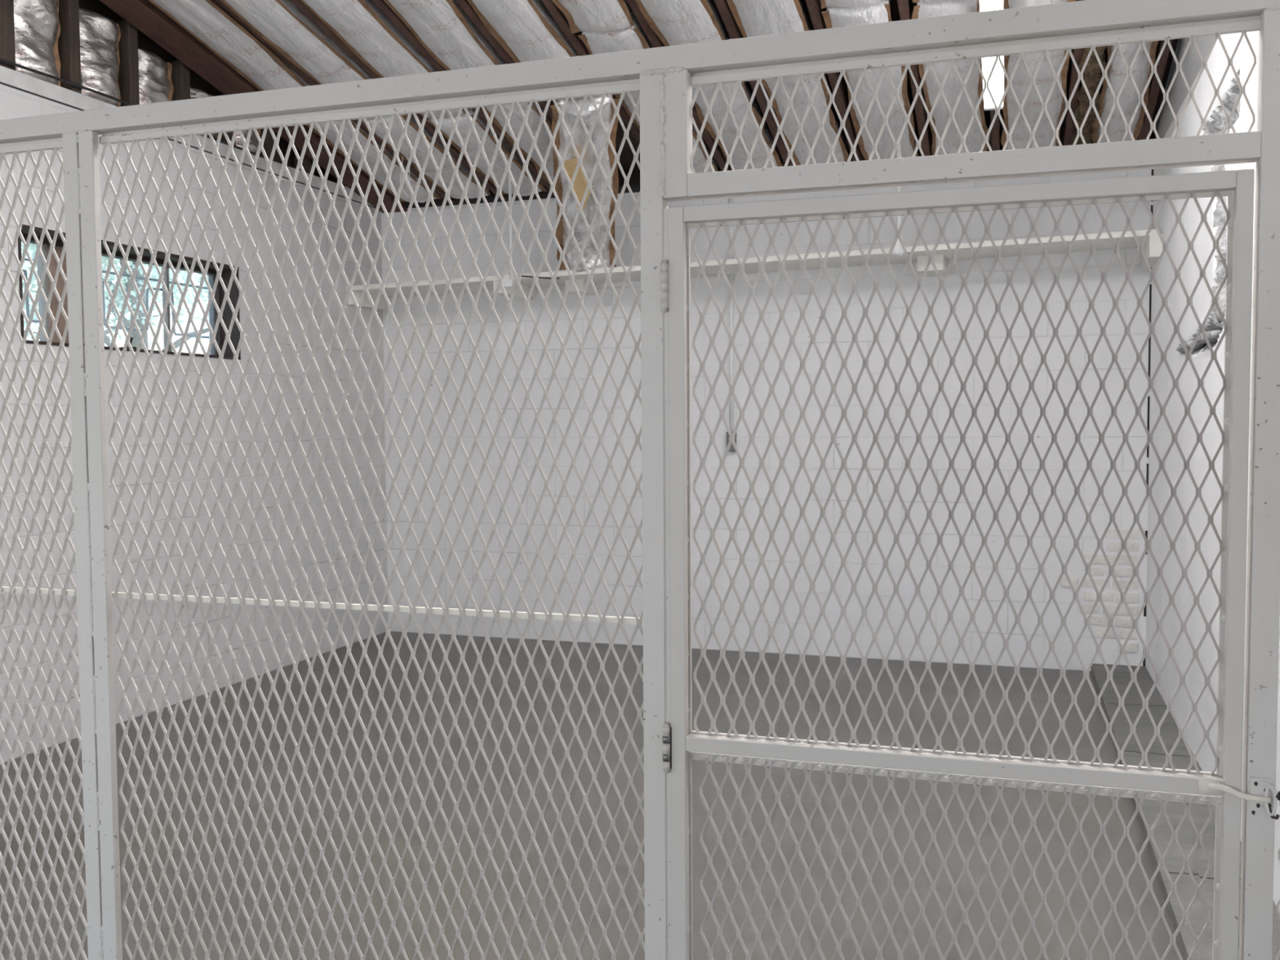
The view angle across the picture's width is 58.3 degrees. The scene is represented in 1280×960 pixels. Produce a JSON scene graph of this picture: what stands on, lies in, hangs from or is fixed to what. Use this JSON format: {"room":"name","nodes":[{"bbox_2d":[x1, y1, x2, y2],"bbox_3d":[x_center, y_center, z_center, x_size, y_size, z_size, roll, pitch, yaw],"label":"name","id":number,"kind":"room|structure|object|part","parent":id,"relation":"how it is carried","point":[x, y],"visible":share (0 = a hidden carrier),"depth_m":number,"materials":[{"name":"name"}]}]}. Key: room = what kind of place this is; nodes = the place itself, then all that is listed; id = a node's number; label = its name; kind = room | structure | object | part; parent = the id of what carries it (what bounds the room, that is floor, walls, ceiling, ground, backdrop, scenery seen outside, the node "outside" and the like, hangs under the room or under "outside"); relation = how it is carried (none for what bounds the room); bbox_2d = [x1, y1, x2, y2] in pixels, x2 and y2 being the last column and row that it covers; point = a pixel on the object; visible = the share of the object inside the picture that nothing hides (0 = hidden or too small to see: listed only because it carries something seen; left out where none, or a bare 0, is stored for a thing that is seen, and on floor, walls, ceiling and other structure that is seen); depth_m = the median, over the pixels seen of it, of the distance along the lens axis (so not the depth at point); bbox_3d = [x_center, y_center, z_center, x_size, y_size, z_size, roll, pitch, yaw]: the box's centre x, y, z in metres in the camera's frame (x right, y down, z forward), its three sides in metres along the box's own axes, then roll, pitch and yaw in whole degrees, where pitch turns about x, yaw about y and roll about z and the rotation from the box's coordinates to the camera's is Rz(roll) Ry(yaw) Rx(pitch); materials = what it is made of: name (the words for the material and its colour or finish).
{"room":"storage warehouse","nodes":[
{"label":"storage warehouse","id":0,"kind":"room"},
{"bbox_2d":[0,0,388,764],"bbox_3d":[-3.528,-1.394,2.509,0.200,5.426,11.050,1,3,18],"label":"wall","id":1,"kind":"structure","parent":0,"point":[14,103],"depth_m":6.08,"materials":[{"name":"white paint"}]},
{"bbox_2d":[22,269,27,281],"bbox_3d":[-2.812,-0.922,5.185,0.087,0.050,0.025,1,3,18],"label":"window pane","id":2,"kind":"object","parent":1,"relation":"in","point":[24,271],"depth_m":5.27,"materials":[{"name":"glass"}]},
{"bbox_2d":[25,292,29,319],"bbox_3d":[-2.809,-0.788,5.199,0.087,0.117,0.018,1,3,18],"label":"window pane","id":3,"kind":"object","parent":1,"relation":"in","point":[27,296],"depth_m":5.28,"materials":[{"name":"glass"}]},
{"bbox_2d":[102,270,119,275],"bbox_3d":[-2.653,-1.022,5.677,0.087,0.012,0.109,1,3,18],"label":"window pane","id":4,"kind":"object","parent":1,"relation":"in","point":[103,271],"depth_m":5.76,"materials":[{"name":"glass"}]},
{"bbox_2d":[102,281,148,331],"bbox_3d":[-2.622,-0.865,5.777,0.087,0.222,0.307,1,3,18],"label":"window pane","id":5,"kind":"object","parent":1,"relation":"in","point":[104,305],"depth_m":5.73,"materials":[{"name":"glass"}]},
{"bbox_2d":[122,273,130,277],"bbox_3d":[-2.620,-1.028,5.779,0.087,0.012,0.051,1,3,18],"label":"air vent","id":6,"kind":"object","parent":1,"relation":"in","point":[123,274],"depth_m":5.87,"materials":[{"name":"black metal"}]},
{"bbox_2d":[17,224,240,359],"bbox_3d":[-2.513,-0.879,5.639,0.186,0.507,1.474,1,3,18],"label":"window","id":7,"kind":"structure","parent":1,"relation":"in","point":[220,335],"depth_m":5.69,"materials":[{"name":"black metal"}]},
{"bbox_2d":[135,275,144,279],"bbox_3d":[-2.591,-1.033,5.868,0.087,0.012,0.058,1,3,18],"label":"air vent","id":8,"kind":"object","parent":1,"relation":"in","point":[136,277],"depth_m":5.96,"materials":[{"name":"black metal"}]},
{"bbox_2d":[149,277,158,281],"bbox_3d":[-2.561,-1.038,5.963,0.087,0.012,0.060,1,3,18],"label":"air vent","id":9,"kind":"object","parent":1,"relation":"in","point":[151,279],"depth_m":6.05,"materials":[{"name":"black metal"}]},
{"bbox_2d":[146,287,162,313],"bbox_3d":[-2.560,-0.931,5.968,0.087,0.137,0.118,1,3,18],"label":"window pane","id":10,"kind":"object","parent":1,"relation":"in","point":[153,288],"depth_m":6.01,"materials":[{"name":"glass"}]},
{"bbox_2d":[170,292,173,305],"bbox_3d":[-2.519,-0.961,6.095,0.087,0.064,0.019,1,3,18],"label":"window pane","id":11,"kind":"object","parent":1,"relation":"in","point":[172,297],"depth_m":6.19,"materials":[{"name":"glass"}]},
{"bbox_2d":[171,309,174,323],"bbox_3d":[-2.518,-0.868,6.102,0.087,0.068,0.018,1,3,18],"label":"window pane","id":12,"kind":"object","parent":1,"relation":"in","point":[173,315],"depth_m":6.20,"materials":[{"name":"glass"}]},
{"bbox_2d":[173,327,182,336],"bbox_3d":[-2.507,-0.791,6.138,0.087,0.041,0.057,1,3,18],"label":"window pane","id":13,"kind":"object","parent":1,"relation":"in","point":[175,334],"depth_m":6.22,"materials":[{"name":"glass"}]},
{"bbox_2d":[0,65,375,208],"bbox_3d":[-3.503,-1.573,2.491,0.154,0.075,11.050,1,3,18],"label":"trim","id":14,"kind":"structure","parent":1,"relation":"attached to","point":[9,77],"depth_m":5.27,"materials":[{"name":"white paint"}]},
{"bbox_2d":[0,0,15,71],"bbox_3d":[-2.724,-2.035,4.848,0.085,0.621,0.114,1,3,18],"label":"stud","id":15,"kind":"object","parent":14,"relation":"on","point":[7,51],"visible":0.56,"depth_m":4.86,"materials":[{"name":"brown wood"}]},
{"bbox_2d":[13,0,60,86],"bbox_3d":[-2.665,-2.001,5.038,0.142,0.502,0.322,1,3,18],"label":"insulation","id":16,"kind":"object","parent":14,"relation":"on","point":[36,22],"visible":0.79,"depth_m":5.01,"materials":[{"name":"metal"}]},
{"bbox_2d":[57,0,81,93],"bbox_3d":[-2.604,-2.012,5.222,0.085,0.536,0.061,1,3,18],"label":"stud","id":17,"kind":"object","parent":14,"relation":"on","point":[68,42],"visible":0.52,"depth_m":5.20,"materials":[{"name":"brown wood"}]},
{"bbox_2d":[79,7,120,106],"bbox_3d":[-2.546,-1.979,5.405,0.144,0.420,0.299,1,3,18],"label":"insulation","id":18,"kind":"object","parent":14,"relation":"on","point":[100,35],"visible":0.77,"depth_m":5.36,"materials":[{"name":"metal"}]},
{"bbox_2d":[115,20,139,106],"bbox_3d":[-2.490,-1.990,5.576,0.085,0.454,0.061,1,3,18],"label":"stud","id":19,"kind":"object","parent":14,"relation":"on","point":[128,73],"visible":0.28,"depth_m":5.55,"materials":[{"name":"brown wood"}]},
{"bbox_2d":[0,57,269,159],"bbox_3d":[-2.667,-1.759,4.816,0.014,0.059,3.600,1,3,18],"label":"cable","id":20,"kind":"object","parent":14,"relation":"on","point":[1,60],"visible":0.55,"depth_m":5.20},
{"bbox_2d":[137,48,173,104],"bbox_3d":[-2.448,-1.957,5.752,0.118,0.339,0.312,1,3,18],"label":"insulation","id":21,"kind":"object","parent":14,"relation":"on","point":[155,85],"visible":0.54,"depth_m":5.71,"materials":[{"name":"metal"}]},
{"bbox_2d":[168,60,190,101],"bbox_3d":[-2.377,-1.968,5.930,0.085,0.373,0.061,1,3,18],"label":"stud","id":22,"kind":"object","parent":14,"relation":"on","point":[180,79],"visible":0.34,"depth_m":5.90,"materials":[{"name":"brown wood"}]},
{"bbox_2d":[190,87,217,141],"bbox_3d":[-2.325,-1.936,6.111,0.134,0.260,0.282,1,3,18],"label":"insulation","id":23,"kind":"object","parent":14,"relation":"on","point":[194,92],"visible":0.08,"depth_m":6.05,"materials":[{"name":"metal"}]},
{"bbox_2d":[215,94,235,145],"bbox_3d":[-2.267,-1.947,6.274,0.085,0.294,0.061,1,3,18],"label":"stud","id":24,"kind":"object","parent":14,"relation":"on","point":[229,134],"visible":0.18,"depth_m":6.25,"materials":[{"name":"brown wood"}]},
{"bbox_2d":[235,128,262,154],"bbox_3d":[-2.222,-1.915,6.450,0.123,0.180,0.305,1,3,18],"label":"insulation","id":25,"kind":"object","parent":14,"relation":"on","point":[253,144],"visible":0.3,"depth_m":6.42,"materials":[{"name":"metal"}]},
{"bbox_2d":[259,128,275,161],"bbox_3d":[-2.156,-1.926,6.618,0.085,0.214,0.061,1,3,18],"label":"stud","id":26,"kind":"object","parent":14,"relation":"on","point":[268,141],"visible":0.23,"depth_m":6.58,"materials":[{"name":"brown wood"}]},
{"bbox_2d":[293,153,311,173],"bbox_3d":[-2.046,-1.905,6.962,0.085,0.135,0.061,1,3,18],"label":"stud","id":27,"kind":"object","parent":14,"relation":"on","point":[306,163],"visible":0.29,"depth_m":6.94,"materials":[{"name":"brown wood"}]},
{"bbox_2d":[168,280,208,289],"bbox_3d":[-2.479,-1.052,6.217,0.087,0.013,0.305,1,3,18],"label":"window pane","id":28,"kind":"object","parent":1,"relation":"in","point":[182,284],"depth_m":6.32,"materials":[{"name":"glass"}]},
{"bbox_2d":[186,334,196,337],"bbox_3d":[-2.473,-0.783,6.243,0.087,0.012,0.072,1,3,18],"label":"air vent","id":29,"kind":"object","parent":1,"relation":"in","point":[189,335],"depth_m":6.34,"materials":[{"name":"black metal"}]},
{"bbox_2d":[0,631,1183,959],"bbox_3d":[-1.120,1.400,1.882,5.223,0.120,11.450,1,3,18],"label":"floor","id":30,"kind":"structure","parent":0,"point":[1114,829],"depth_m":4.09,"materials":[{"name":"grey paint"}]},
{"bbox_2d":[0,0,1279,959],"bbox_3d":[-1.000,0.294,2.296,4.767,2.045,0.049,1,3,18],"label":"mesh fence","id":31,"kind":"object","parent":30,"relation":"on","point":[664,77],"depth_m":2.09,"materials":[{"name":"grey metal"}]},
{"bbox_3d":[-1.653,0.291,2.517,1.081,1.937,0.008,1,3,18],"label":"panel","id":32,"kind":"part","parent":31,"relation":"part of","materials":[{"name":"beige paint"}]},
{"bbox_3d":[-1.104,0.313,2.327,0.074,2.006,0.016,1,3,18],"label":"post","id":33,"kind":"part","parent":31,"relation":"part of","materials":[{"name":"grey metal"}]},
{"bbox_3d":[-0.524,0.302,2.154,1.132,1.937,0.008,1,3,18],"label":"panel","id":34,"kind":"part","parent":31,"relation":"part of","materials":[{"name":"beige paint"}]},
{"bbox_3d":[-1.005,-0.708,2.251,4.765,0.040,0.036,1,3,18],"label":"rail","id":35,"kind":"part","parent":31,"relation":"part of","materials":[{"name":"white metal"}]},
{"bbox_3d":[0.029,0.324,1.973,0.039,2.006,0.036,1,3,18],"label":"post","id":36,"kind":"part","parent":31,"relation":"part of","materials":[{"name":"grey metal"}]},
{"bbox_2d":[660,168,1270,959],"bbox_3d":[0.482,0.420,1.825,0.922,1.742,0.048,1,3,18],"label":"gate","id":37,"kind":"object","parent":31,"relation":"attached to","point":[1222,788],"visible":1,"depth_m":1.81,"materials":[{"name":"grey metal"}]},
{"bbox_3d":[0.478,0.867,1.866,0.843,0.794,0.014,1,3,18],"label":"frame","id":38,"kind":"part","parent":37,"relation":"part of","materials":[{"name":"beige paint"}]},
{"bbox_3d":[0.482,0.866,1.861,0.794,0.790,0.008,1,3,18],"label":"panel","id":39,"kind":"part","parent":37,"relation":"part of","materials":[{"name":"paint"}]},
{"bbox_3d":[0.476,0.007,1.818,0.810,0.870,0.008,1,3,18],"label":"panel","id":40,"kind":"part","parent":37,"relation":"part of","materials":[{"name":"paint"}]},
{"bbox_3d":[0.473,0.008,1.822,0.843,0.882,0.014,1,3,18],"label":"frame","id":41,"kind":"part","parent":37,"relation":"part of","materials":[{"name":"beige paint"}]},
{"bbox_3d":[0.872,0.458,1.684,0.094,0.024,0.013,1,3,18],"label":"latch rod","id":42,"kind":"part","parent":37,"relation":"part of","materials":[{"name":"beige paint"}]},
{"bbox_3d":[0.485,-0.569,1.782,0.844,0.168,0.008,1,3,18],"label":"panel","id":43,"kind":"part","parent":31,"relation":"part of","materials":[{"name":"beige paint"}]},
{"bbox_3d":[0.487,-0.484,1.782,0.848,0.037,0.036,1,3,18],"label":"transom rail","id":44,"kind":"part","parent":31,"relation":"part of","materials":[{"name":"white metal"}]},
{"bbox_3d":[0.913,0.333,1.689,0.037,2.006,0.036,1,3,18],"label":"post","id":45,"kind":"part","parent":31,"relation":"part of","materials":[{"name":"grey metal"}]},
{"bbox_3d":[1.101,0.320,1.631,0.338,1.937,0.008,1,3,18],"label":"panel","id":46,"kind":"part","parent":31,"relation":"part of","materials":[{"name":"beige paint"}]},
{"bbox_2d":[1090,663,1279,959],"bbox_3d":[1.730,1.223,3.484,0.283,0.055,6.260,1,3,18],"label":"concrete curb","id":47,"kind":"object","parent":30,"relation":"on","point":[1133,702],"visible":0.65,"depth_m":3.97,"materials":[{"name":"white concrete"}]},
{"bbox_2d":[381,168,1153,671],"bbox_3d":[0.567,-0.370,7.153,5.173,2.855,0.216,1,3,18],"label":"wall","id":48,"kind":"structure","parent":0,"point":[1140,220],"depth_m":6.89,"materials":[{"name":"paint"}]},
{"bbox_2d":[405,184,639,208],"bbox_3d":[0.550,-1.817,7.053,4.773,0.045,0.170,1,3,18],"label":"trim","id":49,"kind":"structure","parent":48,"relation":"on","point":[634,188],"depth_m":7.45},
{"bbox_2d":[726,197,736,451],"bbox_3d":[0.555,-0.983,7.002,0.054,1.615,0.055,1,3,18],"label":"conduit","id":50,"kind":"object","parent":48,"relation":"attached to","point":[731,199],"visible":0.41,"depth_m":7.01,"materials":[{"name":"grey metal"}]},
{"bbox_2d":[346,229,1162,310],"bbox_3d":[0.466,-1.214,6.810,4.783,0.207,0.455,1,3,18],"label":"pipe","id":51,"kind":"object","parent":48,"relation":"attached to","point":[1153,246],"visible":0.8,"depth_m":6.56,"materials":[{"name":"white metal"}]},
{"bbox_2d":[502,174,513,287],"bbox_3d":[-0.810,-1.510,6.953,0.080,0.675,0.025,1,3,18],"label":"conduit","id":52,"kind":"object","parent":51,"relation":"attached to","point":[506,282],"visible":0.62,"depth_m":6.94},
{"bbox_2d":[517,275,559,279],"bbox_3d":[-0.620,-1.224,6.915,0.282,0.035,0.019,0,3,14],"label":"wire","id":53,"kind":"object","parent":51,"relation":"attached to","point":[517,275],"visible":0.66,"depth_m":6.90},
{"bbox_2d":[549,94,619,271],"bbox_3d":[-0.304,-1.625,6.411,0.366,0.822,1.110,0,3,-2],"label":"insulation","id":54,"kind":"object","parent":51,"relation":"on","point":[608,252],"visible":0.6,"depth_m":6.29,"materials":[{"name":"metal"}]},
{"bbox_2d":[891,142,903,256],"bbox_3d":[1.395,-1.519,6.223,0.069,0.611,0.070,1,3,18],"label":"conduit","id":55,"kind":"object","parent":51,"relation":"attached to","point":[898,250],"visible":0.48,"depth_m":6.21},
{"bbox_2d":[436,0,1178,199],"bbox_3d":[-1.154,-2.872,1.639,5.323,2.637,11.600,1,3,18],"label":"ceiling","id":56,"kind":"structure","parent":0,"point":[626,157],"depth_m":6.31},
{"bbox_2d":[148,0,311,91],"bbox_3d":[-2.324,-2.370,4.657,0.310,0.903,3.575,1,3,18],"label":"insulation batt","id":57,"kind":"object","parent":56,"relation":"attached to","point":[204,20],"visible":0.65,"depth_m":5.60,"materials":[{"name":"metal"}]},
{"bbox_2d":[99,0,407,213],"bbox_3d":[-3.320,-2.798,2.441,0.190,2.581,10.990,1,3,18],"label":"rafter","id":58,"kind":"object","parent":56,"relation":"attached to","point":[145,16],"visible":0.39,"depth_m":5.86,"materials":[{"name":"brown wood"}]},
{"bbox_2d":[220,0,373,84],"bbox_3d":[-1.995,-2.360,4.577,0.316,0.919,3.627,1,3,18],"label":"insulation batt","id":59,"kind":"object","parent":56,"relation":"attached to","point":[281,24],"visible":0.63,"depth_m":5.54,"materials":[{"name":"metal"}]},
{"bbox_2d":[211,0,455,204],"bbox_3d":[-2.906,-2.804,2.307,0.044,2.561,10.990,1,3,18],"label":"rafter","id":60,"kind":"object","parent":56,"relation":"attached to","point":[310,81],"visible":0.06,"depth_m":5.88,"materials":[{"name":"brown wood"}]},
{"bbox_2d":[306,120,441,202],"bbox_3d":[-1.599,-1.964,6.948,0.308,0.381,1.178,1,3,18],"label":"insulation batt","id":61,"kind":"object","parent":56,"relation":"attached to","point":[422,194],"visible":0.53,"depth_m":6.87,"materials":[{"name":"metal"}]},
{"bbox_2d":[300,0,466,118],"bbox_3d":[-1.623,-2.349,4.502,0.298,0.936,3.710,1,3,18],"label":"insulation batt","id":62,"kind":"object","parent":56,"relation":"attached to","point":[361,25],"visible":0.6,"depth_m":5.49,"materials":[{"name":"metal"}]},
{"bbox_2d":[290,0,506,199],"bbox_3d":[-2.554,-2.800,2.194,0.044,2.561,10.990,1,3,18],"label":"rafter","id":63,"kind":"object","parent":56,"relation":"attached to","point":[298,3],"visible":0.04,"depth_m":5.83,"materials":[{"name":"brown wood"}]},
{"bbox_2d":[361,114,490,199],"bbox_3d":[-1.258,-1.958,6.864,0.323,0.368,1.129,1,3,18],"label":"insulation batt","id":64,"kind":"object","parent":56,"relation":"attached to","point":[446,172],"visible":0.58,"depth_m":6.74,"materials":[{"name":"metal"}]},
{"bbox_2d":[400,156,411,198],"bbox_3d":[-1.389,-1.808,6.821,0.089,0.267,0.005,1,3,18],"label":"wire","id":65,"kind":"object","parent":64,"relation":"hanging from","point":[402,157],"visible":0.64,"depth_m":6.82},
{"bbox_2d":[383,0,505,70],"bbox_3d":[-1.318,-2.376,4.218,0.330,0.859,3.362,1,3,18],"label":"insulation batt","id":66,"kind":"object","parent":56,"relation":"attached to","point":[442,27],"visible":0.76,"depth_m":5.40,"materials":[{"name":"metal"}]},
{"bbox_2d":[371,0,555,196],"bbox_3d":[-2.196,-2.797,2.079,0.044,2.561,10.990,1,3,18],"label":"rafter","id":67,"kind":"object","parent":56,"relation":"attached to","point":[386,10],"visible":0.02,"depth_m":5.65,"materials":[{"name":"brown wood"}]},
{"bbox_2d":[426,108,547,195],"bbox_3d":[-0.886,-1.944,6.789,0.320,0.355,1.047,1,3,18],"label":"insulation batt","id":68,"kind":"object","parent":56,"relation":"attached to","point":[490,144],"visible":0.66,"depth_m":6.68,"materials":[{"name":"metal"}]},
{"bbox_2d":[484,61,554,183],"bbox_3d":[-0.585,-1.974,6.507,0.326,0.424,1.394,1,3,18],"label":"insulation batt","id":69,"kind":"object","parent":56,"relation":"attached to","point":[534,117],"visible":0.27,"depth_m":6.34,"materials":[{"name":"metal"}]},
{"bbox_2d":[466,0,579,62],"bbox_3d":[-0.917,-2.354,4.189,0.322,0.904,3.546,1,3,18],"label":"insulation batt","id":70,"kind":"object","parent":56,"relation":"attached to","point":[526,29],"visible":0.54,"depth_m":5.33,"materials":[{"name":"metal"}]},
{"bbox_2d":[455,0,620,185],"bbox_3d":[-1.835,-2.793,1.962,0.044,2.561,10.990,1,3,18],"label":"rafter","id":71,"kind":"object","parent":56,"relation":"attached to","point":[464,5],"visible":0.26,"depth_m":5.47,"materials":[{"name":"brown wood"}]},
{"bbox_2d":[541,0,639,142],"bbox_3d":[-1.468,-2.789,1.845,0.044,2.561,10.990,1,3,18],"label":"rafter","id":72,"kind":"object","parent":56,"relation":"attached to","point":[577,43],"visible":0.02,"depth_m":5.44,"materials":[{"name":"brown wood"}]},
{"bbox_2d":[551,0,634,33],"bbox_3d":[-0.631,-2.387,3.847,0.321,0.806,3.079,1,3,18],"label":"insulation batt","id":73,"kind":"object","parent":56,"relation":"attached to","point":[583,15],"visible":1,"depth_m":5.16,"materials":[{"name":"metal"}]},
{"bbox_2d":[577,8,718,173],"bbox_3d":[0.103,-1.990,6.136,0.316,0.488,1.678,1,3,18],"label":"insulation batt","id":74,"kind":"object","parent":56,"relation":"attached to","point":[633,37],"visible":0.13,"depth_m":5.42,"materials":[{"name":"metal"}]},
{"bbox_2d":[626,0,732,171],"bbox_3d":[-1.111,-2.785,1.730,0.044,2.561,10.990,1,3,18],"label":"rafter","id":75,"kind":"object","parent":56,"relation":"attached to","point":[653,38],"visible":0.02,"depth_m":6.05,"materials":[{"name":"brown wood"}]},
{"bbox_2d":[635,0,729,46],"bbox_3d":[-0.214,-2.348,3.941,0.321,0.899,3.507,1,3,18],"label":"insulation batt","id":76,"kind":"object","parent":56,"relation":"attached to","point":[675,22],"visible":0.62,"depth_m":5.17,"materials":[{"name":"metal"}]},
{"bbox_2d":[692,81,783,169],"bbox_3d":[0.525,-1.945,6.228,0.334,0.403,1.249,1,3,18],"label":"insulation batt","id":77,"kind":"object","parent":56,"relation":"attached to","point":[759,156],"visible":0.55,"depth_m":6.13,"materials":[{"name":"metal"}]},
{"bbox_2d":[714,0,795,166],"bbox_3d":[-0.750,-2.782,1.613,0.044,2.561,10.990,1,3,18],"label":"rafter","id":78,"kind":"object","parent":56,"relation":"attached to","point":[734,32],"visible":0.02,"depth_m":5.84,"materials":[{"name":"brown wood"}]},
{"bbox_2d":[726,0,810,37],"bbox_3d":[0.152,-2.350,3.787,0.329,0.883,3.440,1,3,18],"label":"insulation batt","id":79,"kind":"object","parent":56,"relation":"attached to","point":[753,18],"visible":0.61,"depth_m":5.09,"materials":[{"name":"metal"}]},
{"bbox_2d":[761,73,848,165],"bbox_3d":[0.882,-1.950,6.076,0.331,0.412,1.317,1,3,18],"label":"insulation batt","id":80,"kind":"object","parent":56,"relation":"attached to","point":[821,99],"visible":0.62,"depth_m":6.02,"materials":[{"name":"metal"}]},
{"bbox_2d":[805,0,865,161],"bbox_3d":[-0.378,-2.778,1.494,0.044,2.561,10.990,1,3,18],"label":"rafter","id":81,"kind":"object","parent":56,"relation":"attached to","point":[814,6],"visible":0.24,"depth_m":5.82,"materials":[{"name":"brown wood"}]},
{"bbox_2d":[820,0,888,8],"bbox_3d":[0.459,-2.374,3.515,0.326,0.812,3.112,1,3,18],"label":"insulation batt","id":82,"kind":"object","parent":56,"relation":"attached to","point":[824,3],"visible":1,"depth_m":4.95,"materials":[{"name":"metal"}]},
{"bbox_2d":[822,0,919,159],"bbox_3d":[1.206,-1.971,5.798,0.324,0.489,1.645,1,3,18],"label":"insulation batt","id":83,"kind":"object","parent":56,"relation":"attached to","point":[833,17],"visible":0.56,"depth_m":5.75,"materials":[{"name":"metal"}]},
{"bbox_2d":[897,0,932,155],"bbox_3d":[-0.012,-2.774,1.376,0.044,2.561,10.990,1,3,18],"label":"rafter","id":84,"kind":"object","parent":56,"relation":"attached to","point":[905,6],"visible":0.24,"depth_m":5.84,"materials":[{"name":"brown wood"}]},
{"bbox_2d":[912,0,961,3],"bbox_3d":[0.832,-2.369,3.416,0.316,0.816,3.152,1,3,18],"label":"insulation batt","id":85,"kind":"object","parent":56,"relation":"attached to","point":[913,1],"visible":1,"depth_m":4.91,"materials":[{"name":"metal"}]},
{"bbox_2d":[911,0,990,155],"bbox_3d":[1.566,-1.965,5.704,0.320,0.478,1.604,1,3,18],"label":"insulation batt","id":86,"kind":"object","parent":56,"relation":"attached to","point":[953,86],"visible":0.48,"depth_m":5.66,"materials":[{"name":"metal"}]},
{"bbox_2d":[979,0,1003,11],"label":"strip light","id":87,"kind":"object","parent":56,"relation":"attached to","point":[984,5],"depth_m":4.50,"materials":[{"name":"white plastic"}]},
{"bbox_2d":[982,56,1004,110],"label":"strip light","id":88,"kind":"object","parent":56,"relation":"attached to","point":[996,84],"depth_m":5.09,"materials":[{"name":"white plastic"}]},
{"bbox_2d":[990,109,999,151],"bbox_3d":[0.340,-2.771,1.263,0.044,2.561,10.990,1,3,18],"label":"rafter","id":89,"kind":"object","parent":56,"relation":"attached to","point":[995,131],"visible":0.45,"depth_m":6.13,"materials":[{"name":"brown wood"}]},
{"bbox_2d":[1000,0,1075,150],"bbox_3d":[1.915,-1.965,5.569,0.317,0.488,1.648,1,3,18],"label":"insulation batt","id":90,"kind":"object","parent":56,"relation":"attached to","point":[1044,79],"visible":0.52,"depth_m":5.62,"materials":[{"name":"metal"}]},
{"bbox_2d":[1062,0,1083,146],"bbox_3d":[0.697,-2.767,1.148,0.044,2.561,10.990,1,3,18],"label":"rafter","id":91,"kind":"object","parent":56,"relation":"attached to","point":[1068,123],"visible":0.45,"depth_m":5.71,"materials":[{"name":"brown wood"}]},
{"bbox_2d":[1070,45,1107,145],"bbox_3d":[2.208,-1.903,5.657,0.132,0.404,1.489,1,3,18],"label":"rafter","id":92,"kind":"object","parent":91,"relation":"attached to","point":[1091,73],"visible":0.62,"depth_m":5.58,"materials":[{"name":"brown wood"}]},
{"bbox_2d":[1092,40,1158,143],"bbox_3d":[2.336,-1.950,5.520,0.241,0.446,1.484,1,3,18],"label":"insulation batt","id":93,"kind":"object","parent":56,"relation":"attached to","point":[1141,70],"visible":0.49,"depth_m":5.55,"materials":[{"name":"metal"}]},
{"bbox_2d":[1136,39,1172,140],"bbox_3d":[1.050,-2.763,1.035,0.044,2.561,10.990,1,3,18],"label":"rafter","id":94,"kind":"object","parent":56,"relation":"attached to","point":[1154,87],"visible":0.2,"depth_m":5.56,"materials":[{"name":"brown wood"}]},
{"bbox_2d":[1145,31,1279,911],"bbox_3d":[1.244,-1.350,1.079,0.285,5.426,11.250,1,3,18],"label":"wall","id":95,"kind":"structure","parent":0,"point":[1243,59],"depth_m":4.80,"materials":[{"name":"white paint"}]},
{"label":"outside","id":96,"kind":"structure","parent":0,"visible":0},
{"bbox_3d":[-16.652,0.681,20.497,35.760,0.200,55.000,1,3,18],"label":"ground","id":97,"kind":"structure","parent":96,"visible":0},
{"bbox_2d":[21,241,127,323],"bbox_3d":[-9.108,-2.809,14.360,4.763,7.354,4.886,-2,3,-31],"label":"tree","id":98,"kind":"object","parent":97,"relation":"on","point":[112,276],"visible":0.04,"depth_m":14.56,"materials":[{"name":"green plant"}]},
{"bbox_2d":[21,243,193,335],"bbox_3d":[-12.262,-4.125,25.538,6.385,8.875,6.313,0,3,13],"label":"tree","id":99,"kind":"object","parent":97,"relation":"on","point":[106,331],"visible":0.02,"depth_m":25.74,"materials":[{"name":"green plant"}]},
{"bbox_2d":[22,243,208,351],"bbox_3d":[-7.185,-2.619,15.656,4.883,6.819,4.247,-1,3,-7],"label":"tree","id":100,"kind":"object","parent":97,"relation":"on","point":[133,299],"visible":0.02,"depth_m":15.53,"materials":[{"name":"green plant"}]}
]}

